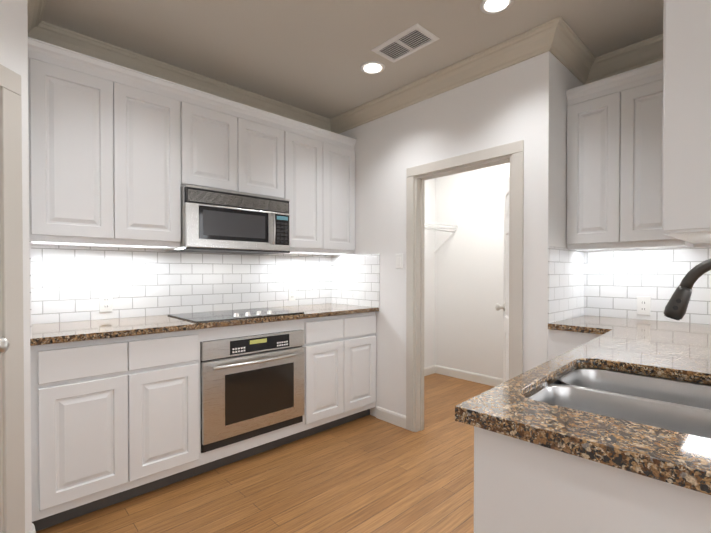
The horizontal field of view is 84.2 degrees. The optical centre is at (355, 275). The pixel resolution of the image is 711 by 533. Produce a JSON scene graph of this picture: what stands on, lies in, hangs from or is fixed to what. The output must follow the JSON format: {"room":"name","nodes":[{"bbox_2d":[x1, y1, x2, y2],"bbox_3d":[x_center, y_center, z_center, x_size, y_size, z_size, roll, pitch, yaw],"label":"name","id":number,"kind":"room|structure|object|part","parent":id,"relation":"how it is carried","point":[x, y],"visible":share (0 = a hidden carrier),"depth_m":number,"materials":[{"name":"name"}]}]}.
{"room":"kitchen","nodes":[
{"label":"kitchen","id":0,"kind":"room"},
{"bbox_2d":[0,337,8,353],"bbox_3d":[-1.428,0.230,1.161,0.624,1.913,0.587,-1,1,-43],"label":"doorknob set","id":1,"kind":"structure","parent":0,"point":[4,344],"depth_m":1.51,"materials":[{"name":"silver metal"}]},
{"bbox_2d":[0,0,31,532],"bbox_3d":[-1.485,-0.092,0.914,0.120,2.585,1.550,0,1,2],"label":"wall","id":2,"kind":"structure","parent":0,"point":[13,35],"depth_m":1.66,"materials":[{"name":"white paint"}]},
{"bbox_2d":[0,64,24,532],"bbox_3d":[-1.468,0.188,1.149,0.140,2.020,0.985,0,1,2],"label":"door frame","id":3,"kind":"structure","parent":2,"relation":"attached to","point":[12,488],"depth_m":1.58,"materials":[{"name":"grey paint"}]},
{"bbox_2d":[27,0,50,41],"bbox_3d":[-1.542,-1.336,1.898,0.092,0.115,0.603,-1,1,-43],"label":"crown molding","id":4,"kind":"structure","parent":2,"relation":"attached to","point":[38,29],"depth_m":2.11,"materials":[{"name":"beige paint"}]},
{"bbox_2d":[36,373,494,532],"bbox_3d":[0.813,1.249,1.045,6.500,0.100,5.900,-1,1,-43],"label":"floor","id":5,"kind":"structure","parent":0,"point":[369,474],"depth_m":2.19,"materials":[{"name":"brown wood"}]},
{"bbox_2d":[30,336,133,530],"bbox_3d":[-1.505,0.748,2.099,0.389,0.880,0.588,-1,1,-43],"label":"base cabinet","id":6,"kind":"object","parent":5,"relation":"on","point":[115,420],"depth_m":1.88,"materials":[{"name":"white wood"}]},
{"bbox_2d":[134,329,205,496],"bbox_3d":[-1.225,0.745,2.359,0.376,0.880,0.588,-1,1,-43],"label":"base cabinet","id":7,"kind":"object","parent":5,"relation":"on","point":[167,386],"depth_m":2.15,"materials":[{"name":"white wood"}]},
{"bbox_2d":[206,319,301,471],"bbox_3d":[-0.837,0.741,2.747,0.720,0.880,0.548,-1,1,-43],"label":"base cabinet","id":8,"kind":"object","parent":5,"relation":"on","point":[222,456],"depth_m":2.53,"materials":[{"name":"white wood"}]},
{"bbox_2d":[200,330,303,452],"bbox_3d":[-0.612,0.709,2.506,0.712,0.648,0.108,-1,1,-43],"label":"built-in oven","id":9,"kind":"object","parent":8,"relation":"in","point":[252,386],"visible":1,"depth_m":2.47,"materials":[{"name":"grey metal"}]},
{"bbox_2d":[302,315,345,437],"bbox_3d":[-0.424,0.738,3.105,0.372,0.880,0.588,-1,1,-43],"label":"base cabinet","id":10,"kind":"object","parent":5,"relation":"on","point":[324,346],"depth_m":2.89,"materials":[{"name":"white wood"}]},
{"bbox_2d":[346,312,375,422],"bbox_3d":[-0.155,0.735,3.354,0.361,0.880,0.588,-1,1,-43],"label":"base cabinet","id":11,"kind":"object","parent":5,"relation":"on","point":[360,327],"depth_m":3.14,"materials":[{"name":"white wood"}]},
{"bbox_2d":[30,303,378,345],"bbox_3d":[-0.827,0.285,2.708,2.218,0.032,0.613,-1,1,-43],"label":"countertop","id":12,"kind":"structure","parent":11,"relation":"on","point":[55,333],"depth_m":2.24,"materials":[{"name":"stone"}]},
{"bbox_2d":[168,307,303,322],"bbox_3d":[-0.812,0.253,2.716,0.760,0.030,0.505,-1,1,-43],"label":"cooktop","id":13,"kind":"object","parent":12,"relation":"in","point":[196,317],"visible":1,"depth_m":2.64,"materials":[{"name":"black glass"}]},
{"bbox_2d":[542,329,649,516],"bbox_3d":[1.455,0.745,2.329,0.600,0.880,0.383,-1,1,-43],"label":"base cabinet","id":14,"kind":"object","parent":5,"relation":"on","point":[618,489],"depth_m":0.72,"materials":[{"name":"white wood"}]},
{"bbox_2d":[455,315,710,494],"bbox_3d":[1.095,0.296,1.563,0.939,0.032,2.220,1,1,44],"label":"countertop","id":15,"kind":"structure","parent":14,"relation":"on","point":[681,351],"depth_m":0.85,"materials":[{"name":"stone"}]},
{"bbox_2d":[529,368,710,438],"bbox_3d":[0.725,0.427,1.015,0.432,0.215,0.617,1,1,44],"label":"undermount sink","id":16,"kind":"object","parent":15,"relation":"in","point":[675,405],"visible":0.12,"depth_m":1.12,"materials":[{"name":"silver metal"}]},
{"bbox_2d":[663,259,710,319],"bbox_3d":[0.874,0.119,0.911,0.115,0.335,0.245,-1,1,-43],"label":"faucet","id":17,"kind":"object","parent":15,"relation":"on","point":[676,306],"visible":1,"depth_m":0.94,"materials":[{"name":"grey metal"}]},
{"bbox_2d":[42,0,663,118],"bbox_3d":[0.813,-1.435,1.018,6.500,0.100,5.900,-1,1,-43],"label":"ceiling","id":18,"kind":"structure","parent":0,"point":[312,56],"depth_m":2.26,"materials":[{"name":"grey paint"}]},
{"bbox_2d":[360,61,384,73],"bbox_3d":[0.115,-1.397,2.650,0.164,0.010,0.164,-1,1,-43],"label":"recessed light","id":19,"kind":"object","parent":18,"relation":"in","point":[380,64],"depth_m":2.63,"materials":[{"name":"white glass"}]},
{"bbox_3d":[0.115,-1.392,2.650,0.116,0.001,0.116,-1,1,-43],"label":"recessed ceiling light lens","id":20,"kind":"part","parent":19,"relation":"part of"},
{"bbox_2d":[371,23,439,62],"bbox_3d":[0.296,-1.394,2.382,0.210,0.010,0.360,-1,1,-43],"label":"ceiling vent","id":21,"kind":"object","parent":18,"relation":"in","point":[410,40],"visible":1,"depth_m":2.36,"materials":[{"name":"white metal"}]},
{"bbox_2d":[480,0,513,13],"bbox_3d":[0.722,-1.390,2.013,0.164,0.010,0.164,-1,1,-43],"label":"recessed light","id":22,"kind":"object","parent":18,"relation":"in","point":[494,5],"depth_m":2.03,"materials":[{"name":"white glass"}]},
{"bbox_3d":[0.722,-1.391,2.013,0.164,0.008,0.164,-1,1,-43],"label":"recessed ceiling light","id":23,"kind":"part","parent":22,"relation":"part of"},
{"bbox_2d":[424,178,434,367],"bbox_3d":[0.421,-0.126,4.286,1.580,2.585,0.120,-1,1,-43],"label":"wall","id":24,"kind":"structure","parent":0,"point":[429,301],"depth_m":4.62,"materials":[{"name":"white paint"}]},
{"bbox_2d":[424,365,434,375],"bbox_3d":[0.406,1.121,4.195,1.422,0.094,0.017,-1,1,-43],"label":"baseboard","id":25,"kind":"structure","parent":24,"relation":"attached to","point":[429,370],"depth_m":4.61,"materials":[{"name":"white paint"}]},
{"bbox_2d":[425,222,456,251],"bbox_3d":[0.521,-0.412,4.088,1.451,0.289,0.304,-1,1,-43],"label":"wire shelf","id":26,"kind":"object","parent":24,"relation":"attached to","point":[434,225],"visible":0.31,"depth_m":4.38,"materials":[{"name":"white metal"}]},
{"bbox_2d":[332,51,554,416],"bbox_3d":[0.433,-0.113,3.048,0.090,2.585,2.070,-1,1,-43],"label":"wall","id":27,"kind":"structure","parent":0,"point":[513,103],"depth_m":2.74,"materials":[{"name":"white paint"}]},
{"bbox_2d":[376,406,405,428],"bbox_3d":[0.287,1.131,3.143,0.017,0.094,0.319,-1,1,-43],"label":"baseboard","id":28,"kind":"structure","parent":27,"relation":"attached to","point":[392,417],"depth_m":3.13,"materials":[{"name":"white paint"}]},
{"bbox_2d":[396,254,402,268],"bbox_3d":[0.341,-0.111,3.072,0.010,0.115,0.070,-1,1,-43],"label":"light switch","id":29,"kind":"object","parent":27,"relation":"attached to","point":[399,257],"depth_m":3.06,"materials":[{"name":"white plastic"}]},
{"bbox_2d":[331,16,570,133],"bbox_3d":[0.472,-1.345,2.859,0.092,0.115,1.942,-1,1,-43],"label":"crown molding","id":30,"kind":"structure","parent":27,"relation":"attached to","point":[562,43],"depth_m":2.58,"materials":[{"name":"beige paint"}]},
{"bbox_2d":[406,140,523,431],"bbox_3d":[0.733,0.185,2.718,0.112,1.995,0.895,-1,1,-43],"label":"door frame","id":31,"kind":"structure","parent":27,"relation":"attached to","point":[512,153],"depth_m":2.89,"materials":[{"name":"grey paint"}]},
{"bbox_2d":[495,176,509,382],"bbox_3d":[1.117,0.225,2.853,0.618,1.892,0.442,-1,1,-43],"label":"pantry door","id":32,"kind":"structure","parent":27,"relation":"in","point":[504,307],"depth_m":3.02,"materials":[{"name":"white wood"}]},
{"bbox_2d":[435,163,509,378],"bbox_3d":[1.599,-0.124,4.092,0.120,2.585,1.770,-1,1,-43],"label":"wall","id":33,"kind":"structure","parent":0,"point":[469,277],"depth_m":4.35,"materials":[{"name":"white paint"}]},
{"bbox_2d":[435,365,502,385],"bbox_3d":[1.551,1.122,4.060,0.017,0.094,1.776,-1,1,-43],"label":"baseboard","id":34,"kind":"structure","parent":33,"relation":"attached to","point":[479,378],"depth_m":4.37,"materials":[{"name":"white paint"}]},
{"bbox_2d":[554,57,583,320],"bbox_3d":[1.317,-0.108,2.538,0.510,2.585,0.120,-1,1,-43],"label":"wall","id":35,"kind":"structure","parent":0,"point":[566,79],"depth_m":2.38,"materials":[{"name":"white paint"}]},
{"bbox_2d":[555,29,598,83],"bbox_3d":[1.321,-1.341,2.385,0.480,0.115,0.092,-1,1,-43],"label":"crown molding","id":36,"kind":"structure","parent":35,"relation":"attached to","point":[578,59],"depth_m":2.46,"materials":[{"name":"beige paint"}]},
{"bbox_2d":[566,64,672,250],"bbox_3d":[1.598,-0.716,2.335,0.363,1.115,0.548,-1,1,-43],"label":"upper cabinet","id":37,"kind":"object","parent":35,"relation":"attached to","point":[639,158],"depth_m":2.27,"materials":[{"name":"white wood"}]},
{"bbox_2d":[584,34,662,84],"bbox_3d":[2.679,-1.331,1.369,0.092,0.115,3.430,-1,1,-43],"label":"crown molding","id":38,"kind":"structure","parent":35,"relation":"attached to","point":[648,51],"depth_m":2.42,"materials":[{"name":"beige paint"}]},
{"bbox_3d":[-1.143,-0.112,2.913,2.400,2.585,0.120,-1,1,-43],"label":"wall","id":39,"kind":"structure","parent":0,"visible":0},
{"bbox_2d":[29,238,36,338],"bbox_3d":[-1.627,0.055,1.941,0.008,0.442,0.585,-1,1,-43],"label":"tile backsplash","id":40,"kind":"structure","parent":39,"relation":"attached to","point":[32,248],"depth_m":2.20,"materials":[{"name":"white tile"}]},
{"bbox_2d":[28,37,119,247],"bbox_3d":[-1.595,-0.672,2.177,0.383,0.998,0.330,-1,1,-43],"label":"upper cabinet","id":41,"kind":"object","parent":39,"relation":"attached to","point":[72,94],"depth_m":2.06,"materials":[{"name":"white wood"}]},
{"bbox_2d":[116,64,183,248],"bbox_3d":[-1.322,-0.675,2.430,0.361,0.998,0.330,-1,1,-43],"label":"upper cabinet","id":42,"kind":"object","parent":39,"relation":"attached to","point":[119,156],"depth_m":2.31,"materials":[{"name":"white wood"}]},
{"bbox_2d":[37,245,332,323],"bbox_3d":[-1.034,0.033,2.928,2.222,0.466,0.008,-1,1,-43],"label":"tile backsplash","id":43,"kind":"structure","parent":39,"relation":"attached to","point":[69,283],"depth_m":2.68,"materials":[{"name":"white tile"}]},
{"bbox_2d":[99,293,112,312],"bbox_3d":[-1.547,0.170,2.441,0.070,0.115,0.009,-1,1,-43],"label":"electrical outlet plate","id":44,"kind":"object","parent":43,"relation":"attached to","point":[105,300],"depth_m":2.44,"materials":[{"name":"white plastic"}]},
{"bbox_2d":[288,287,294,300],"bbox_3d":[-0.544,0.161,3.374,0.070,0.115,0.009,-1,1,-43],"label":"electrical outlet plate","id":45,"kind":"object","parent":43,"relation":"attached to","point":[291,291],"depth_m":3.37,"materials":[{"name":"white plastic"}]},
{"bbox_2d":[47,24,334,132],"bbox_3d":[-1.005,-1.346,2.884,2.222,0.115,0.092,-1,1,-43],"label":"crown molding","id":46,"kind":"structure","parent":39,"relation":"attached to","point":[61,37],"depth_m":2.66,"materials":[{"name":"beige paint"}]},
{"bbox_2d":[184,86,239,191],"bbox_3d":[-1.052,-0.868,2.680,0.374,0.617,0.330,-1,1,-43],"label":"upper cabinet","id":47,"kind":"object","parent":39,"relation":"attached to","point":[211,122],"depth_m":2.56,"materials":[{"name":"white wood"}]},
{"bbox_2d":[165,184,289,254],"bbox_3d":[-0.874,-0.360,2.768,0.744,0.391,0.448,-1,1,-43],"label":"microwave","id":48,"kind":"object","parent":47,"relation":"attached to","point":[213,220],"visible":1,"depth_m":2.59,"materials":[{"name":"grey metal"}]},
{"bbox_2d":[240,103,287,198],"bbox_3d":[-0.778,-0.870,2.935,0.374,0.617,0.330,-1,1,-43],"label":"upper cabinet","id":49,"kind":"object","parent":39,"relation":"attached to","point":[263,134],"depth_m":2.82,"materials":[{"name":"white wood"}]},
{"bbox_2d":[281,118,323,254],"bbox_3d":[-0.508,-0.682,3.188,0.362,0.998,0.330,-1,1,-43],"label":"upper cabinet","id":50,"kind":"object","parent":39,"relation":"attached to","point":[305,141],"depth_m":3.08,"materials":[{"name":"white wood"}]},
{"bbox_2d":[320,129,355,254],"bbox_3d":[-0.243,-0.685,3.435,0.361,0.998,0.330,-1,1,-43],"label":"upper cabinet","id":51,"kind":"object","parent":39,"relation":"attached to","point":[339,153],"depth_m":3.31,"materials":[{"name":"white wood"}]},
{"bbox_2d":[333,254,379,306],"bbox_3d":[-0.005,0.039,3.448,0.008,0.442,0.590,-1,1,-43],"label":"tile backsplash","id":52,"kind":"structure","parent":39,"relation":"attached to","point":[356,278],"depth_m":3.42,"materials":[{"name":"white tile"}]},
{"bbox_2d":[548,246,584,322],"bbox_3d":[1.316,0.049,2.452,0.568,0.442,0.008,-1,1,-43],"label":"tile backsplash","id":53,"kind":"structure","parent":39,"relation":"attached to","point":[566,268],"depth_m":2.43,"materials":[{"name":"white tile"}]},
{"bbox_2d":[585,244,710,324],"bbox_3d":[2.103,0.041,2.063,0.008,0.466,1.650,-1,1,-43],"label":"tile backsplash","id":54,"kind":"structure","parent":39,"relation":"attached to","point":[614,280],"depth_m":2.41,"materials":[{"name":"white tile"}]},
{"bbox_2d":[637,296,650,315],"bbox_3d":[1.766,0.186,2.414,0.009,0.115,0.070,-1,1,-43],"label":"electrical outlet plate","id":55,"kind":"object","parent":54,"relation":"attached to","point":[643,304],"depth_m":2.41,"materials":[{"name":"white plastic"}]},
{"bbox_3d":[2.757,-0.097,1.454,0.120,2.585,3.670,-1,1,-43],"label":"wall","id":56,"kind":"structure","parent":0,"visible":0},
{"bbox_2d":[646,0,710,247],"bbox_3d":[1.699,-0.711,1.809,0.933,1.115,0.360,-1,1,-43],"label":"upper cabinet","id":57,"kind":"object","parent":56,"relation":"attached to","point":[678,97],"depth_m":1.57,"materials":[{"name":"white wood"}]}
]}

